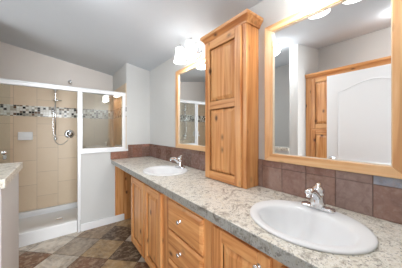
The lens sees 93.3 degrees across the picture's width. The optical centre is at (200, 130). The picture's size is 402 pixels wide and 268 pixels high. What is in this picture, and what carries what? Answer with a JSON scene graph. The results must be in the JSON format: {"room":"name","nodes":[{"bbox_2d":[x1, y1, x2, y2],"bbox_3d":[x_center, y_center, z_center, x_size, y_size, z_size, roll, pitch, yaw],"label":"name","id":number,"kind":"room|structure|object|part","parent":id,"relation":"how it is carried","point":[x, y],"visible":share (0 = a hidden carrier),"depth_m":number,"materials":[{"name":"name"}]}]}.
{"room":"bathroom","nodes":[
{"label":"bathroom","id":0,"kind":"room"},
{"bbox_2d":[0,173,18,267],"bbox_3d":[-1.212,0.795,1.131,0.118,1.010,0.580,0,0,-38],"label":"wall","id":1,"kind":"structure","parent":0,"point":[9,196],"depth_m":1.14,"materials":[{"name":"paint"}]},
{"bbox_2d":[0,162,22,188],"bbox_3d":[-1.241,0.266,1.157,0.163,0.048,0.654,0,0,-38],"label":"ledge cap","id":2,"kind":"object","parent":1,"relation":"on","point":[8,171],"visible":1,"depth_m":1.15,"materials":[{"name":"stone"}]},
{"bbox_2d":[0,41,112,211],"bbox_3d":[-2.428,-0.030,2.908,2.696,2.660,0.100,0,0,-38],"label":"wall","id":3,"kind":"structure","parent":0,"point":[16,63],"depth_m":2.89,"materials":[{"name":"white paint"}]},
{"bbox_2d":[0,84,111,212],"bbox_3d":[-2.229,0.235,2.992,1.536,1.870,0.009,0,0,-38],"label":"tiled wall","id":4,"kind":"structure","parent":3,"relation":"attached to","point":[48,174],"depth_m":2.89,"materials":[{"name":"tile"}]},
{"bbox_2d":[18,132,32,139],"bbox_3d":[-2.515,0.078,2.716,0.161,0.118,0.079,0,0,-38],"label":"soap dish","id":5,"kind":"object","parent":4,"relation":"attached to","point":[21,135],"visible":1,"depth_m":2.72,"materials":[{"name":"white ceramic"}]},
{"bbox_2d":[53,90,67,144],"bbox_3d":[-2.172,-0.227,2.934,0.205,0.898,0.152,0,0,-38],"label":"shower","id":6,"kind":"object","parent":4,"relation":"attached to","point":[55,100],"visible":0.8,"depth_m":2.90,"materials":[{"name":"silver metal"}]},
{"bbox_2d":[64,130,74,137],"bbox_3d":[-2.103,0.056,3.039,0.140,0.140,0.070,0,0,-38],"label":"shower valve","id":7,"kind":"object","parent":4,"relation":"attached to","point":[68,133],"visible":1,"depth_m":3.04,"materials":[{"name":"silver metal"}]},
{"bbox_2d":[19,218,149,267],"bbox_3d":[-1.201,1.330,1.398,2.800,0.060,4.000,0,0,-38],"label":"floor","id":8,"kind":"structure","parent":0,"point":[111,245],"depth_m":2.06,"materials":[{"name":"tile"}]},
{"bbox_2d":[19,202,77,247],"bbox_3d":[-1.974,1.224,2.660,1.554,0.152,0.846,0,0,-38],"label":"shower pan","id":9,"kind":"object","parent":8,"relation":"on","point":[43,224],"visible":0.61,"depth_m":2.50,"materials":[{"name":"white plastic"}]},
{"bbox_2d":[0,78,127,231],"bbox_3d":[-1.731,0.372,2.366,1.563,1.856,0.138,0,0,-38],"label":"screen","id":10,"kind":"object","parent":8,"relation":"on","point":[79,90],"visible":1,"depth_m":2.43,"materials":[{"name":"white metal"}]},
{"bbox_2d":[1,151,6,159],"bbox_3d":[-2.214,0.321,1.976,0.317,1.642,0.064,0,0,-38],"label":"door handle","id":11,"kind":"structure","parent":10,"relation":"attached to","point":[3,153],"depth_m":2.04,"materials":[{"name":"silver metal"}]},
{"bbox_3d":[-1.730,-0.529,2.343,1.536,0.054,0.067,0,0,-38],"label":"header rail","id":12,"kind":"part","parent":10,"relation":"part of","materials":[{"name":"white metal"}]},
{"bbox_3d":[-1.562,0.399,2.450,0.054,1.802,0.052,0,0,-38],"label":"post","id":13,"kind":"part","parent":10,"relation":"part of","materials":[{"name":"white metal"}]},
{"bbox_3d":[-1.355,0.284,2.655,0.616,0.030,0.138,0,0,-38],"label":"sill","id":14,"kind":"part","parent":10,"relation":"part of","materials":[{"name":"white metal"}]},
{"bbox_3d":[-1.337,0.253,2.629,0.561,0.033,0.031,0,0,-38],"label":"rail","id":15,"kind":"part","parent":10,"relation":"part of","materials":[{"name":"white metal"}]},
{"bbox_2d":[131,176,167,267],"bbox_3d":[-0.287,0.879,1.864,0.543,0.842,0.813,0,0,-38],"label":"base cabinet","id":16,"kind":"object","parent":8,"relation":"on","point":[149,206],"visible":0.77,"depth_m":1.62,"materials":[{"name":"brown wood"}]},
{"bbox_3d":[-0.626,0.825,1.875,0.019,0.680,0.355,0,0,-38],"label":"door","id":17,"kind":"part","parent":16,"relation":"part of","materials":[{"name":"brown wood"}]},
{"bbox_3d":[-0.403,0.825,1.584,0.019,0.680,0.333,0,0,-38],"label":"door","id":18,"kind":"part","parent":16,"relation":"part of","materials":[{"name":"brown wood"}]},
{"bbox_2d":[168,197,210,267],"bbox_3d":[0.096,0.879,1.343,0.571,0.842,0.475,0,0,-38],"label":"base cabinet","id":19,"kind":"object","parent":8,"relation":"on","point":[189,233],"visible":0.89,"depth_m":1.16,"materials":[{"name":"brown wood"}]},
{"bbox_3d":[-0.113,1.038,1.206,0.020,0.254,0.400,0,0,-38],"label":"drawer","id":20,"kind":"part","parent":19,"relation":"part of","materials":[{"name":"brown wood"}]},
{"bbox_3d":[-0.113,0.803,1.206,0.020,0.190,0.400,0,0,-38],"label":"drawer","id":21,"kind":"part","parent":19,"relation":"part of","materials":[{"name":"brown wood"}]},
{"bbox_3d":[-0.113,0.595,1.206,0.020,0.201,0.400,0,0,-38],"label":"drawer","id":22,"kind":"part","parent":19,"relation":"part of","materials":[{"name":"brown wood"}]},
{"bbox_2d":[211,222,288,267],"bbox_3d":[0.489,0.879,0.832,0.570,0.842,0.811,0,0,-38],"label":"base cabinet","id":23,"kind":"object","parent":8,"relation":"on","point":[227,250],"visible":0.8,"depth_m":0.86,"materials":[{"name":"brown wood"}]},
{"bbox_3d":[0.167,0.825,0.843,0.019,0.680,0.317,0,0,-38],"label":"door","id":24,"kind":"part","parent":23,"relation":"part of","materials":[{"name":"brown wood"}]},
{"bbox_2d":[111,156,401,267],"bbox_3d":[-0.147,0.432,1.677,0.578,0.050,2.938,0,0,-38],"label":"countertop","id":25,"kind":"structure","parent":23,"relation":"on","point":[227,206],"depth_m":0.92,"materials":[{"name":"stone"}]},
{"bbox_2d":[143,165,187,175],"bbox_3d":[-0.360,0.473,1.920,0.430,0.159,0.492,0,0,-38],"label":"sink","id":26,"kind":"object","parent":25,"relation":"in","point":[165,170],"visible":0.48,"depth_m":2.02,"materials":[{"name":"white ceramic"}]},
{"bbox_2d":[170,155,184,168],"bbox_3d":[-0.259,0.331,2.012,0.152,0.126,0.156,0,0,-38],"label":"faucet","id":27,"kind":"object","parent":25,"relation":"on","point":[179,160],"visible":1,"depth_m":2.01,"materials":[{"name":"silver metal"}]},
{"bbox_3d":[-0.266,0.320,2.007,0.135,0.084,0.052,0,0,-38],"label":"spout","id":28,"kind":"part","parent":27,"relation":"part of","materials":[{"name":"silver metal"}]},
{"bbox_2d":[200,9,262,188],"bbox_3d":[0.222,-0.203,1.522,0.183,1.219,0.518,0,0,-38],"label":"cabinet","id":29,"kind":"object","parent":25,"relation":"on","point":[232,48],"visible":1,"depth_m":1.40,"materials":[{"name":"brown wood"}]},
{"bbox_3d":[0.163,-0.172,1.495,0.018,1.146,0.396,0,0,-38],"label":"door","id":30,"kind":"part","parent":29,"relation":"part of","materials":[{"name":"brown wood"}]},
{"bbox_3d":[0.185,-0.184,1.494,0.014,1.182,0.442,0,0,-38],"label":"frame","id":31,"kind":"part","parent":29,"relation":"part of","materials":[{"name":"brown wood"}]},
{"bbox_3d":[0.222,-0.781,1.522,0.183,0.062,0.518,0,0,-38],"label":"crown moulding","id":32,"kind":"part","parent":29,"relation":"part of","materials":[{"name":"brown wood"}]},
{"bbox_2d":[250,200,378,254],"bbox_3d":[0.461,0.473,0.852,0.430,0.159,0.492,0,0,-38],"label":"sink","id":33,"kind":"object","parent":25,"relation":"in","point":[293,222],"visible":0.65,"depth_m":0.88,"materials":[{"name":"white ceramic"}]},
{"bbox_2d":[301,182,335,213],"bbox_3d":[0.562,0.331,0.943,0.152,0.126,0.156,0,0,-38],"label":"faucet","id":34,"kind":"object","parent":25,"relation":"on","point":[316,193],"visible":1,"depth_m":0.94,"materials":[{"name":"silver metal"}]},
{"bbox_3d":[0.556,0.320,0.938,0.135,0.084,0.052,0,0,-38],"label":"spout","id":35,"kind":"part","parent":34,"relation":"part of","materials":[{"name":"silver metal"}]},
{"bbox_3d":[0.595,0.296,0.968,0.064,0.055,0.064,0,0,-38],"label":"lever handle","id":36,"kind":"part","parent":34,"relation":"part of","materials":[{"name":"silver metal"}]},
{"bbox_3d":[0.595,0.387,0.968,0.052,0.015,0.156,0,0,-38],"label":"plate","id":37,"kind":"part","parent":34,"relation":"part of","materials":[{"name":"silver metal"}]},
{"bbox_3d":[0.217,0.535,0.741,0.027,0.027,0.027,0,0,-38],"label":"knob","id":38,"kind":"part","parent":23,"relation":"part of","materials":[{"name":"silver metal"}]},
{"bbox_2d":[80,151,118,230],"bbox_3d":[-1.364,0.800,2.659,0.589,1.000,0.101,0,0,-38],"label":"wall","id":39,"kind":"structure","parent":0,"point":[97,170],"depth_m":2.57,"materials":[{"name":"paint"}]},
{"bbox_2d":[81,214,123,231],"bbox_3d":[-1.333,1.254,2.605,0.538,0.092,0.022,0,0,-38],"label":"baseboard","id":40,"kind":"structure","parent":39,"relation":"attached to","point":[101,222],"depth_m":2.58,"materials":[{"name":"white paint"}]},
{"bbox_2d":[115,166,131,219],"bbox_3d":[-1.018,0.879,2.855,0.513,0.842,0.009,0,0,-38],"label":"end panel","id":41,"kind":"object","parent":39,"relation":"attached to","point":[122,178],"visible":0.5,"depth_m":2.76,"materials":[{"name":"brown wood"}]},
{"bbox_2d":[110,144,149,159],"bbox_3d":[-1.039,0.308,2.838,0.578,0.197,0.012,0,0,-38],"label":"backsplash","id":42,"kind":"structure","parent":39,"relation":"attached to","point":[135,150],"depth_m":2.85,"materials":[{"name":"tile"}]},
{"bbox_2d":[0,0,262,75],"bbox_3d":[-1.201,-1.184,1.398,2.800,0.513,4.000,0,0,-38],"label":"ceiling","id":43,"kind":"structure","parent":0,"point":[103,36],"depth_m":1.95,"materials":[{"name":"paint"}]},
{"bbox_2d":[113,63,149,148],"bbox_3d":[-1.214,0.150,3.244,0.362,2.300,0.846,0,0,-38],"label":"wall","id":44,"kind":"structure","parent":0,"point":[137,79],"depth_m":2.91,"materials":[{"name":"paint"}]},
{"bbox_2d":[112,85,123,146],"bbox_3d":[-1.392,0.235,3.172,0.009,1.870,0.744,0,0,-38],"label":"tiled wall","id":45,"kind":"structure","parent":44,"relation":"attached to","point":[116,100],"depth_m":3.16,"materials":[{"name":"tile"}]},
{"bbox_2d":[150,0,320,159],"bbox_3d":[-0.132,0.178,2.216,0.100,2.244,3.995,0,0,-38],"label":"wall","id":46,"kind":"structure","parent":0,"point":[162,77],"depth_m":2.40,"materials":[{"name":"paint"}]},
{"bbox_2d":[150,144,204,170],"bbox_3d":[-0.327,0.308,2.377,0.012,0.197,1.584,0,0,-38],"label":"backsplash","id":47,"kind":"structure","parent":46,"relation":"attached to","point":[195,159],"depth_m":2.22,"materials":[{"name":"tile"}]},
{"bbox_2d":[174,37,201,64],"bbox_3d":[-0.125,-0.810,1.938,0.226,0.196,0.320,0,0,-38],"label":"wall sconce","id":48,"kind":"object","parent":46,"relation":"attached to","point":[191,52],"visible":1,"depth_m":1.91,"materials":[{"name":"white glass"}]},
{"bbox_3d":[-0.221,-0.787,1.984,0.130,0.150,0.130,0,0,-38],"label":"lamp shade","id":49,"kind":"part","parent":48,"relation":"part of","materials":[{"name":"white glass"}]},
{"bbox_3d":[-0.105,-0.787,1.833,0.130,0.150,0.130,0,0,-38],"label":"lamp shade","id":50,"kind":"part","parent":48,"relation":"part of","materials":[{"name":"white glass"}]},
{"bbox_3d":[-0.106,-0.836,1.952,0.157,0.144,0.239,0,0,-38],"label":"arm","id":51,"kind":"part","parent":48,"relation":"part of","materials":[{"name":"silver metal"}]},
{"bbox_2d":[175,58,204,151],"bbox_3d":[-0.089,-0.256,2.053,0.029,0.928,0.698,0,0,-38],"label":"wall mirror","id":52,"kind":"object","parent":46,"relation":"attached to","point":[189,80],"visible":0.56,"depth_m":2.08,"materials":[{"name":"brown wood"}]},
{"bbox_2d":[258,159,401,224],"bbox_3d":[0.699,0.308,1.042,0.012,0.197,0.900,0,0,-38],"label":"backsplash","id":53,"kind":"structure","parent":46,"relation":"attached to","point":[379,197],"depth_m":0.99,"materials":[{"name":"tile"}]},
{"bbox_2d":[265,0,401,178],"bbox_3d":[0.669,-0.256,1.066,0.029,0.928,0.698,0,0,-38],"label":"wall mirror","id":54,"kind":"object","parent":46,"relation":"attached to","point":[333,68],"visible":1,"depth_m":1.00,"materials":[{"name":"brown wood"}]}
]}

